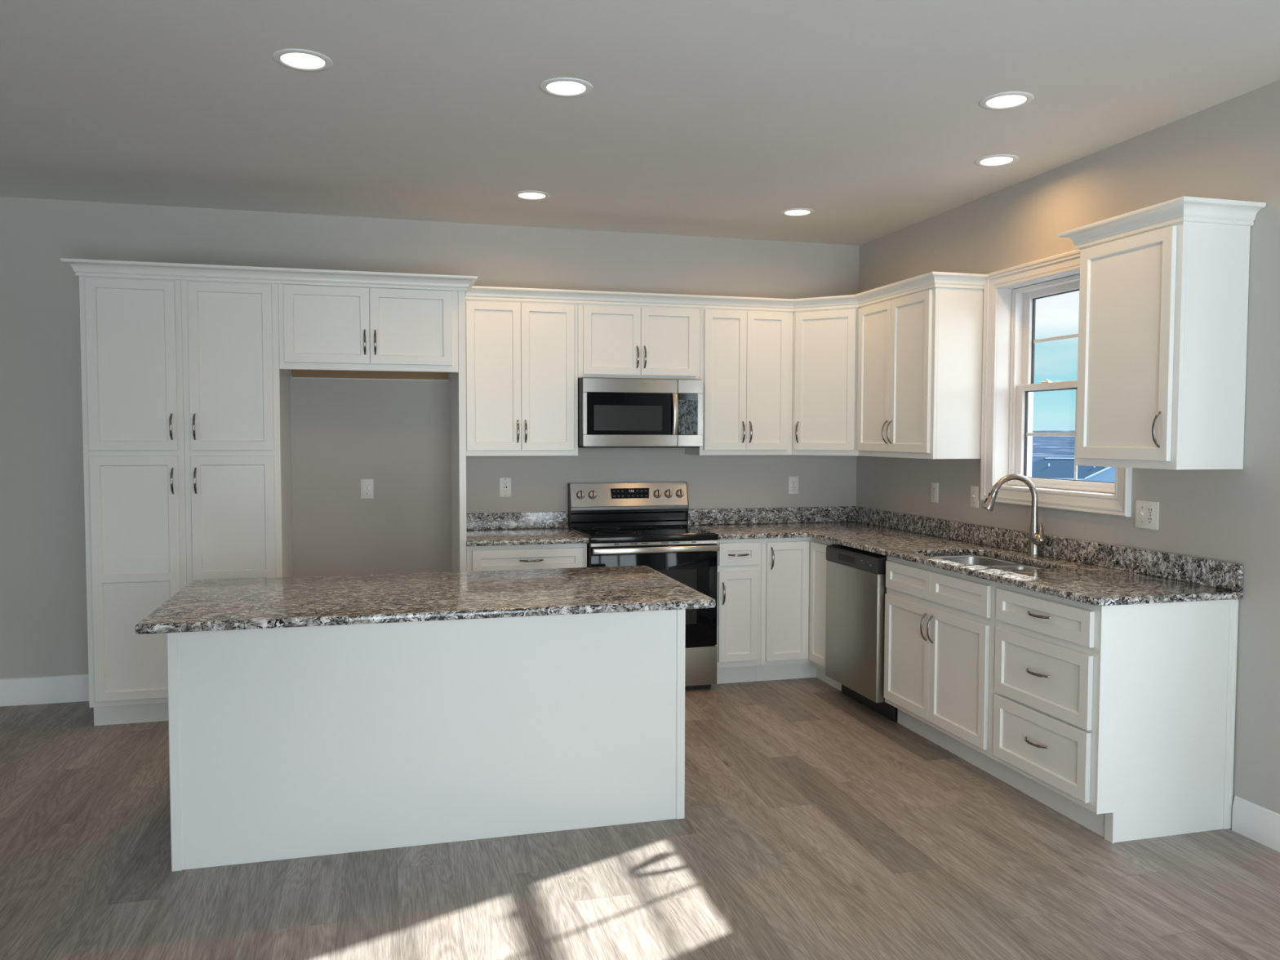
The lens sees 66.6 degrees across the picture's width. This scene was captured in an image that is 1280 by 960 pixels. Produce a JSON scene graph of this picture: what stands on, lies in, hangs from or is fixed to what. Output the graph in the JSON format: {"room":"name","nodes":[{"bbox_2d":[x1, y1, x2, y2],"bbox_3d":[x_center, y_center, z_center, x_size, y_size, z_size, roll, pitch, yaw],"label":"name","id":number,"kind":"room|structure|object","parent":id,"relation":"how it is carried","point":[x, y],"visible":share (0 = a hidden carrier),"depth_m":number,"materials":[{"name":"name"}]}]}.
{"room":"kitchen","nodes":[
{"label":"kitchen","id":0,"kind":"room"},
{"bbox_2d":[0,196,859,679],"bbox_3d":[-2.508,-0.156,5.644,8.200,2.773,0.150,-1,3,-15],"label":"wall","id":1,"kind":"structure","parent":0,"point":[396,434],"depth_m":5.77,"materials":[{"name":"paint"}]},
{"bbox_2d":[0,674,88,706],"bbox_3d":[-4.695,1.180,5.038,3.634,0.150,0.014,-1,3,-15],"label":"baseboard","id":2,"kind":"structure","parent":1,"relation":"attached to","point":[63,688],"depth_m":5.40,"materials":[{"name":"white paint"}]},
{"bbox_2d":[360,479,373,498],"bbox_3d":[-1.626,0.053,5.806,0.076,0.117,0.008,-1,3,-15],"label":"wall outlet","id":3,"kind":"object","parent":1,"relation":"attached to","point":[366,486],"visible":1,"depth_m":5.80,"materials":[{"name":"white plastic"}]},
{"bbox_2d":[364,489,369,494],"bbox_3d":[-1.626,0.073,5.805,0.033,0.027,0.002,-1,3,-15],"label":"receptacle","id":4,"kind":"object","parent":3,"relation":"attached to","point":[366,491],"depth_m":5.80,"materials":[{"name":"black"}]},
{"bbox_2d":[364,483,369,488],"bbox_3d":[-1.626,0.034,5.803,0.033,0.027,0.002,-1,3,-15],"label":"receptacle","id":5,"kind":"object","parent":3,"relation":"attached to","point":[366,485],"depth_m":5.80,"materials":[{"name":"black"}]},
{"bbox_2d":[278,284,458,380],"bbox_3d":[-1.507,-0.816,5.458,0.920,0.468,0.660,-1,3,-15],"label":"upper cabinet","id":6,"kind":"object","parent":1,"relation":"attached to","point":[326,331],"visible":1,"depth_m":5.18,"materials":[{"name":"white paint"}]},
{"bbox_2d":[499,477,511,497],"bbox_3d":[-0.831,0.045,6.017,0.072,0.117,0.009,-1,3,-15],"label":"wall outlet","id":7,"kind":"object","parent":1,"relation":"attached to","point":[504,482],"visible":1,"depth_m":6.01,"materials":[{"name":"white plastic"}]},
{"bbox_2d":[502,481,507,493],"bbox_3d":[-0.831,0.045,6.016,0.033,0.067,0.002,-1,3,-15],"label":"receptacle","id":8,"kind":"object","parent":7,"relation":"attached to","point":[504,483],"depth_m":6.01,"materials":[{"name":"white plastic"}]},
{"bbox_2d":[466,511,568,529],"bbox_3d":[-0.781,0.252,6.033,0.678,0.102,0.020,-1,3,-15],"label":"backsplash","id":9,"kind":"structure","parent":1,"relation":"attached to","point":[520,520],"depth_m":6.03,"materials":[{"name":"stone"}]},
{"bbox_2d":[465,299,577,456],"bbox_3d":[-0.733,-0.606,5.832,0.685,0.918,0.355,-1,3,-15],"label":"upper cabinet","id":10,"kind":"object","parent":1,"relation":"attached to","point":[522,357],"visible":0.93,"depth_m":5.69,"materials":[{"name":"white paint"}]},
{"bbox_2d":[577,303,700,379],"bbox_3d":[-0.032,-0.845,6.008,0.761,0.454,0.355,-1,3,-15],"label":"upper cabinet","id":11,"kind":"object","parent":1,"relation":"attached to","point":[615,341],"visible":0.94,"depth_m":5.86,"materials":[{"name":"white paint"}]},
{"bbox_2d":[577,377,702,448],"bbox_3d":[-0.024,-0.407,5.991,0.752,0.416,0.429,-1,3,-15],"label":"microwave","id":12,"kind":"object","parent":11,"relation":"attached to","point":[613,412],"visible":0.99,"depth_m":5.81,"materials":[{"name":"silver metal"}]},
{"bbox_2d":[684,307,792,455],"bbox_3d":[0.633,-0.620,6.196,0.615,0.918,0.355,-1,3,-15],"label":"upper cabinet","id":13,"kind":"object","parent":1,"relation":"attached to","point":[746,356],"visible":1,"depth_m":6.05,"materials":[{"name":"white paint"}]},
{"bbox_2d":[688,506,854,524],"bbox_3d":[0.881,0.235,6.475,1.226,0.102,0.020,-1,3,-15],"label":"backsplash","id":14,"kind":"structure","parent":1,"relation":"attached to","point":[833,513],"depth_m":6.46,"materials":[{"name":"stone"}]},
{"bbox_2d":[788,476,798,493],"bbox_3d":[1.027,0.035,6.512,0.073,0.117,0.008,-1,3,-15],"label":"wall outlet","id":15,"kind":"object","parent":1,"relation":"attached to","point":[793,481],"visible":1,"depth_m":6.51,"materials":[{"name":"white plastic"}]},
{"bbox_2d":[791,306,860,455],"bbox_3d":[1.254,-0.620,6.229,0.614,0.918,0.607,-1,3,-15],"label":"upper cabinet","id":16,"kind":"object","parent":1,"relation":"attached to","point":[825,342],"visible":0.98,"depth_m":6.03,"materials":[{"name":"white paint"}]},
{"bbox_2d":[0,0,1279,245],"bbox_3d":[-1.489,-1.425,1.785,8.510,0.120,8.010,-1,3,-15],"label":"ceiling","id":17,"kind":"structure","parent":0,"point":[712,118],"depth_m":3.71,"materials":[{"name":"paint"}]},
{"bbox_2d":[272,48,333,71],"bbox_3d":[-1.151,-1.432,3.329,0.196,0.006,0.196,-1,3,-15],"label":"recessed light","id":18,"kind":"object","parent":17,"relation":"in","point":[301,60],"visible":1,"depth_m":3.32,"materials":[{"name":"white paint"}]},
{"bbox_2d":[513,190,550,199],"bbox_3d":[-0.577,-1.516,5.198,0.196,0.006,0.196,-1,3,-15],"label":"recessed light","id":19,"kind":"object","parent":17,"relation":"in","point":[528,194],"visible":1,"depth_m":5.19,"materials":[{"name":"white paint"}]},
{"bbox_2d":[539,77,592,97],"bbox_3d":[-0.271,-1.442,3.584,0.196,0.006,0.196,-1,3,-15],"label":"recessed light","id":20,"kind":"object","parent":17,"relation":"in","point":[557,86],"visible":1,"depth_m":3.57,"materials":[{"name":"white paint"}]},
{"bbox_2d":[780,208,814,216],"bbox_3d":[0.901,-1.530,5.577,0.196,0.006,0.196,-1,3,-15],"label":"recessed light","id":21,"kind":"object","parent":17,"relation":"in","point":[793,211],"visible":1,"depth_m":5.56,"materials":[{"name":"white paint"}]},
{"bbox_2d":[973,154,1018,166],"bbox_3d":[1.655,-1.480,4.523,0.196,0.006,0.196,-1,3,-15],"label":"recessed light","id":22,"kind":"object","parent":17,"relation":"in","point":[997,160],"visible":1,"depth_m":4.51,"materials":[{"name":"white paint"}]},
{"bbox_2d":[979,91,1034,110],"bbox_3d":[1.397,-1.444,3.716,0.196,0.006,0.196,-1,3,-15],"label":"recessed light","id":23,"kind":"object","parent":17,"relation":"in","point":[1010,100],"visible":1,"depth_m":3.71,"materials":[{"name":"white paint"}]},
{"bbox_2d":[0,677,1279,959],"bbox_3d":[-1.502,1.405,1.919,8.200,0.001,7.700,-1,3,-15],"label":"floor","id":24,"kind":"structure","parent":0,"point":[816,824],"depth_m":3.32,"materials":[{"name":"wood"}]},
{"bbox_2d":[79,275,186,725],"bbox_3d":[-2.627,0.106,5.203,0.464,2.290,0.660,-1,3,-15],"label":"pantry cabinet","id":25,"kind":"object","parent":24,"relation":"on","point":[131,329],"visible":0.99,"depth_m":4.92,"materials":[{"name":"white paint"}]},
{"bbox_2d":[60,257,477,293],"bbox_3d":[-1.935,-1.068,5.327,2.014,0.074,0.670,-1,3,-15],"label":"crown molding","id":26,"kind":"structure","parent":25,"relation":"attached to","point":[82,267],"depth_m":5.02,"materials":[{"name":"white paint"}]},
{"bbox_2d":[181,280,292,584],"bbox_3d":[-2.178,0.101,5.322,0.463,2.290,0.660,-1,3,-15],"label":"pantry cabinet","id":27,"kind":"object","parent":24,"relation":"on","point":[237,410],"visible":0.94,"depth_m":5.03,"materials":[{"name":"white paint"}]},
{"bbox_2d":[166,608,685,871],"bbox_3d":[-0.789,0.876,3.833,1.838,0.884,0.595,-1,3,-15],"label":"kitchen island","id":28,"kind":"object","parent":24,"relation":"on","point":[291,742],"visible":0.71,"depth_m":3.53,"materials":[{"name":"white paint"}]},
{"bbox_2d":[134,565,715,634],"bbox_3d":[-0.756,0.426,3.665,1.877,0.030,0.949,-1,3,-15],"label":"island countertop","id":29,"kind":"structure","parent":28,"relation":"on","point":[234,604],"depth_m":3.46,"materials":[{"name":"stone"}]},
{"bbox_2d":[450,290,466,572],"bbox_3d":[-1.052,0.088,5.649,0.037,2.290,0.608,-1,3,-15],"label":"end panel","id":30,"kind":"object","parent":24,"relation":"on","point":[459,546],"visible":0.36,"depth_m":5.36,"materials":[{"name":"white paint"}]},
{"bbox_2d":[466,542,586,571],"bbox_3d":[-0.701,0.789,5.747,0.676,0.882,0.658,-1,3,-15],"label":"base cabinet","id":31,"kind":"object","parent":24,"relation":"on","point":[494,557],"visible":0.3,"depth_m":5.44,"materials":[{"name":"white paint"}]},
{"bbox_2d":[466,511,588,546],"bbox_3d":[-0.701,0.281,5.731,0.678,0.132,0.646,-1,3,-15],"label":"countertop","id":32,"kind":"structure","parent":31,"relation":"on","point":[520,528],"depth_m":5.95,"materials":[{"name":"stone"}]},
{"bbox_2d":[568,481,719,688],"bbox_3d":[0.008,0.628,5.894,0.767,1.195,0.712,-1,3,-15],"label":"range","id":33,"kind":"object","parent":24,"relation":"on","point":[624,523],"visible":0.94,"depth_m":5.69,"materials":[{"name":"silver metal"}]},
{"bbox_2d":[568,524,718,543],"bbox_3d":[0.006,0.320,5.891,0.767,0.038,0.648,-1,3,-15],"label":"cooktop","id":34,"kind":"object","parent":33,"relation":"in","point":[596,533],"depth_m":5.67,"materials":[{"name":"black glass"}]},
{"bbox_2d":[715,538,761,684],"bbox_3d":[0.513,0.777,6.069,0.291,0.882,0.658,-1,3,-15],"label":"base cabinet","id":35,"kind":"object","parent":24,"relation":"on","point":[738,645],"visible":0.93,"depth_m":5.79,"materials":[{"name":"white paint"}]},
{"bbox_2d":[755,537,841,691],"bbox_3d":[1.133,0.776,6.118,0.931,0.882,0.883,-1,3,-15],"label":"base cabinet","id":36,"kind":"object","parent":24,"relation":"on","point":[793,570],"visible":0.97,"depth_m":5.86,"materials":[{"name":"white paint"}]},
{"bbox_2d":[688,506,1243,605],"bbox_3d":[1.276,0.319,4.993,1.226,0.132,3.091,-1,3,-15],"label":"countertop","id":37,"kind":"structure","parent":36,"relation":"on","point":[1085,571],"depth_m":4.63,"materials":[{"name":"stone"}]},
{"bbox_2d":[928,555,1047,569],"bbox_3d":[1.639,0.503,4.624,0.453,0.201,0.780,-1,3,-15],"label":"sink","id":38,"kind":"object","parent":37,"relation":"in","point":[964,559],"visible":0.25,"depth_m":4.93,"materials":[{"name":"silver metal"}]},
{"bbox_2d":[982,474,1046,556],"bbox_3d":[1.797,0.170,4.698,0.304,0.398,0.099,0,3,3],"label":"kitchen faucet","id":39,"kind":"object","parent":37,"relation":"on","point":[1037,538],"visible":1,"depth_m":4.69,"materials":[{"name":"silver metal"}]},
{"bbox_2d":[825,544,896,721],"bbox_3d":[1.440,0.815,5.414,0.607,0.870,0.605,-1,3,-15],"label":"dishwasher","id":40,"kind":"object","parent":24,"relation":"on","point":[856,588],"visible":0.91,"depth_m":5.27,"materials":[{"name":"silver metal"}]},
{"bbox_2d":[884,555,1007,783],"bbox_3d":[1.658,0.844,4.674,0.658,0.882,0.922,-1,3,-15],"label":"base cabinet","id":41,"kind":"object","parent":24,"relation":"on","point":[940,637],"visible":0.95,"depth_m":4.52,"materials":[{"name":"white paint"}]},
{"bbox_2d":[992,582,1238,843],"bbox_3d":[1.859,0.879,3.920,0.659,0.882,0.638,-1,3,-15],"label":"base cabinet","id":42,"kind":"object","parent":24,"relation":"on","point":[1119,720],"visible":1,"depth_m":3.65,"materials":[{"name":"white paint"}]},
{"bbox_2d":[856,80,1279,815],"bbox_3d":[2.522,-0.024,3.002,0.160,2.773,7.850,-1,3,-15],"label":"wall","id":43,"kind":"structure","parent":0,"point":[1229,149],"depth_m":3.91,"materials":[{"name":"paint"}]},
{"bbox_2d":[857,287,983,458],"bbox_3d":[1.565,-0.589,5.568,0.355,0.918,0.832,-1,3,-15],"label":"upper cabinet","id":44,"kind":"object","parent":43,"relation":"attached to","point":[920,354],"visible":1,"depth_m":5.22,"materials":[{"name":"white paint"}]},
{"bbox_2d":[465,271,989,311],"bbox_3d":[0.488,-1.078,5.739,2.923,0.071,0.956,1,3,11],"label":"crown molding","id":45,"kind":"structure","parent":44,"relation":"attached to","point":[930,280],"depth_m":5.77,"materials":[{"name":"white paint"}]},
{"bbox_2d":[930,482,938,502],"bbox_3d":[1.719,0.074,5.693,0.008,0.117,0.076,-1,3,-15],"label":"wall outlet","id":46,"kind":"object","parent":43,"relation":"attached to","point":[934,486],"visible":1,"depth_m":5.69,"materials":[{"name":"white plastic"}]},
{"bbox_2d":[969,485,978,507],"bbox_3d":[1.817,0.092,5.309,0.018,0.117,0.076,-1,3,-15],"label":"light switch","id":47,"kind":"object","parent":43,"relation":"attached to","point":[974,498],"visible":1,"depth_m":5.31,"materials":[{"name":"white plastic"}]},
{"bbox_2d":[854,506,1243,591],"bbox_3d":[1.861,0.298,5.138,0.020,0.102,3.070,-1,3,-15],"label":"backsplash","id":48,"kind":"structure","parent":43,"relation":"attached to","point":[1210,572],"depth_m":4.47,"materials":[{"name":"stone"}]},
{"bbox_2d":[980,249,1132,516],"bbox_3d":[2.071,-0.468,4.714,0.233,1.206,1.062,-1,3,-15],"label":"window","id":49,"kind":"structure","parent":43,"relation":"in","point":[1011,295],"depth_m":5.08,"materials":[{"name":"white paint"}]},
{"bbox_2d":[1134,500,1159,529],"bbox_3d":[2.135,0.148,4.114,0.018,0.117,0.128,-1,3,-15],"label":"outlet","id":50,"kind":"object","parent":43,"relation":"attached to","point":[1147,513],"visible":1,"depth_m":4.11,"materials":[{"name":"white plastic"}]},
{"bbox_2d":[1146,516,1153,523],"bbox_3d":[2.143,0.168,4.094,0.002,0.027,0.033,-1,3,-15],"label":"receptacle","id":51,"kind":"object","parent":50,"relation":"attached to","point":[1149,519],"depth_m":4.09,"materials":[{"name":"white plastic"}]},
{"bbox_2d":[1146,507,1153,514],"bbox_3d":[2.143,0.129,4.092,0.002,0.027,0.033,-1,3,-15],"label":"receptacle","id":52,"kind":"object","parent":50,"relation":"attached to","point":[1149,510],"depth_m":4.09,"materials":[{"name":"white plastic"}]},
{"bbox_2d":[1075,221,1250,470],"bbox_3d":[2.023,-0.509,3.850,0.355,0.918,0.541,-1,3,-15],"label":"upper cabinet","id":53,"kind":"object","parent":43,"relation":"attached to","point":[1163,311],"visible":0.99,"depth_m":3.63,"materials":[{"name":"white paint"}]},
{"bbox_2d":[1057,195,1266,249],"bbox_3d":[2.019,-0.987,3.826,0.366,0.072,0.667,-1,3,-15],"label":"crown molding","id":54,"kind":"structure","parent":53,"relation":"attached to","point":[1189,209],"depth_m":3.59,"materials":[{"name":"white paint"}]},
{"bbox_2d":[1231,795,1279,852],"bbox_3d":[2.357,1.283,3.327,0.014,0.132,0.781,-1,3,-15],"label":"baseboard","id":55,"kind":"structure","parent":43,"relation":"attached to","point":[1257,823],"depth_m":3.60,"materials":[{"name":"white paint"}]},
{"label":"outside","id":56,"kind":"structure","parent":0,"visible":0},
{"bbox_2d":[1031,431,1075,462],"bbox_3d":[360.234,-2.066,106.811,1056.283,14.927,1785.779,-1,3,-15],"label":"hills","id":57,"kind":"structure","parent":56,"point":[1043,446],"depth_m":450.04,"materials":[{"name":"blue"}]},
{"bbox_2d":[1022,457,1115,493],"bbox_3d":[57.130,0.385,122.613,24.300,6.210,15.150,1,3,24],"label":"house","id":58,"kind":"structure","parent":57,"relation":"on","point":[1047,468],"depth_m":120.77,"materials":[{"name":"blue"}]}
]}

